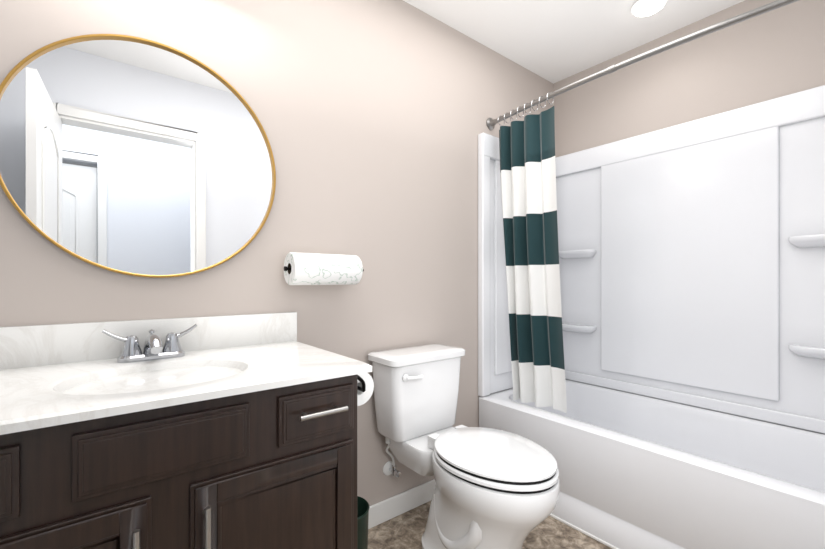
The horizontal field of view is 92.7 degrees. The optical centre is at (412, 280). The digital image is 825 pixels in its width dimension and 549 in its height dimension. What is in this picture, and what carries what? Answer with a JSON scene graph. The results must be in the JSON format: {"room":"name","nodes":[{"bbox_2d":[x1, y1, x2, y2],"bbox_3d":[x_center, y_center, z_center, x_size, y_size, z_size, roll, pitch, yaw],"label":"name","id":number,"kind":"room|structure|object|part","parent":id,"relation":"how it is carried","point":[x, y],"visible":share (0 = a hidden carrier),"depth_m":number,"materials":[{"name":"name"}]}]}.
{"room":"bathroom","nodes":[
{"label":"bathroom","id":0,"kind":"room"},
{"bbox_2d":[0,0,552,505],"bbox_3d":[-0.221,-0.118,1.812,3.140,2.440,0.110,0,0,-38],"label":"wall","id":1,"kind":"structure","parent":0,"point":[372,116],"depth_m":1.67,"materials":[{"name":"beige paint"}]},
{"bbox_2d":[0,34,275,277],"bbox_3d":[-0.812,-0.383,1.257,0.748,0.748,0.019,0,0,-38],"label":"mirror","id":2,"kind":"object","parent":1,"relation":"attached to","point":[131,155],"visible":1,"depth_m":1.22,"materials":[{"name":"clear glass"}]},
{"bbox_2d":[284,252,363,284],"bbox_3d":[-0.334,-0.044,1.560,0.362,0.122,0.139,0,0,-38],"label":"paper towel","id":3,"kind":"object","parent":1,"relation":"attached to","point":[316,269],"visible":1,"depth_m":1.48,"materials":[{"name":"white paper"}]},
{"bbox_2d":[368,479,434,528],"bbox_3d":[-0.045,1.055,1.869,1.046,0.095,0.014,0,0,-38],"label":"baseboard","id":4,"kind":"structure","parent":1,"relation":"attached to","point":[396,505],"depth_m":1.85,"materials":[{"name":"white wood"}]},
{"bbox_2d":[486,0,798,128],"bbox_3d":[0.907,-0.900,1.666,0.099,0.074,1.516,0,0,-38],"label":"shower curtain rod","id":5,"kind":"object","parent":1,"relation":"attached to","point":[490,122],"depth_m":1.56,"materials":[{"name":"silver metal"}]},
{"bbox_2d":[490,106,566,412],"bbox_3d":[0.629,-0.091,2.093,0.160,1.513,0.364,0,0,-38],"label":"shower curtain","id":6,"kind":"object","parent":5,"relation":"hanging from","point":[528,177],"depth_m":2.05,"materials":[{"name":"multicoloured fabric"}]},
{"bbox_3d":[0.908,-0.903,1.667,0.098,0.068,1.516,0,0,-38],"label":"rod","id":7,"kind":"part","parent":5,"relation":"part of","materials":[{"name":"silver metal"}]},
{"bbox_2d":[368,501,611,548],"bbox_3d":[0.286,1.142,1.173,3.140,0.080,1.740,0,0,-38],"label":"floor","id":8,"kind":"structure","parent":0,"point":[405,530],"depth_m":1.70,"materials":[{"name":"tile"}]},
{"bbox_2d":[0,312,373,548],"bbox_3d":[-0.625,0.613,1.054,1.065,0.979,0.574,0,0,-38],"label":"bathroom vanity","id":9,"kind":"object","parent":8,"relation":"on","point":[226,432],"visible":1,"depth_m":0.93,"materials":[{"name":"brown wood"}]},
{"bbox_2d":[101,324,197,363],"bbox_3d":[-0.755,0.186,1.149,0.239,0.096,0.144,0,0,-38],"label":"faucet","id":10,"kind":"object","parent":9,"relation":"on","point":[172,352],"depth_m":1.15,"materials":[{"name":"silver metal"}]},
{"bbox_2d":[357,496,369,548],"bbox_3d":[-0.229,0.945,1.371,0.158,0.312,0.158,0,0,-38],"label":"trash can","id":11,"kind":"object","parent":8,"relation":"on","point":[363,506],"visible":0.25,"depth_m":1.34,"materials":[{"name":"green plastic"}]},
{"bbox_2d":[368,344,559,548],"bbox_3d":[0.196,0.707,1.560,0.424,0.791,0.800,0,0,-38],"label":"toilet","id":12,"kind":"object","parent":8,"relation":"on","point":[496,489],"visible":1,"depth_m":1.47,"materials":[{"name":"ceramic"}]},
{"bbox_3d":[0.029,0.490,1.770,0.424,0.358,0.235,0,0,-38],"label":"tank","id":13,"kind":"part","parent":12,"relation":"part of","materials":[{"name":"ceramic"}]},
{"bbox_3d":[0.289,0.637,1.442,0.378,0.055,0.493,0,0,-38],"label":"seat","id":14,"kind":"part","parent":12,"relation":"part of","materials":[{"name":"plastic"}]},
{"bbox_2d":[478,85,824,548],"bbox_3d":[1.129,0.141,1.842,0.764,1.922,1.516,0,0,-38],"label":"bathtub","id":15,"kind":"object","parent":8,"relation":"on","point":[692,268],"visible":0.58,"depth_m":1.89,"materials":[{"name":"plastic"}]},
{"bbox_2d":[403,0,744,83],"bbox_3d":[0.286,-1.378,1.173,3.140,0.080,1.740,0,0,-38],"label":"ceiling","id":16,"kind":"structure","parent":0,"point":[553,41],"depth_m":2.06,"materials":[{"name":"white paint"}]},
{"bbox_2d":[631,0,666,16],"bbox_3d":[1.142,-1.320,1.904,0.150,0.031,0.150,0,0,-38],"label":"recessed light","id":17,"kind":"object","parent":16,"relation":"in","point":[641,8],"visible":1,"depth_m":1.89,"materials":[{"name":"white"}]},
{"bbox_2d":[553,0,824,157],"bbox_3d":[1.507,-0.118,2.072,0.110,2.440,1.630,0,0,-38],"label":"wall","id":18,"kind":"structure","parent":0,"point":[775,53],"depth_m":2.02,"materials":[{"name":"beige paint"}]}
]}

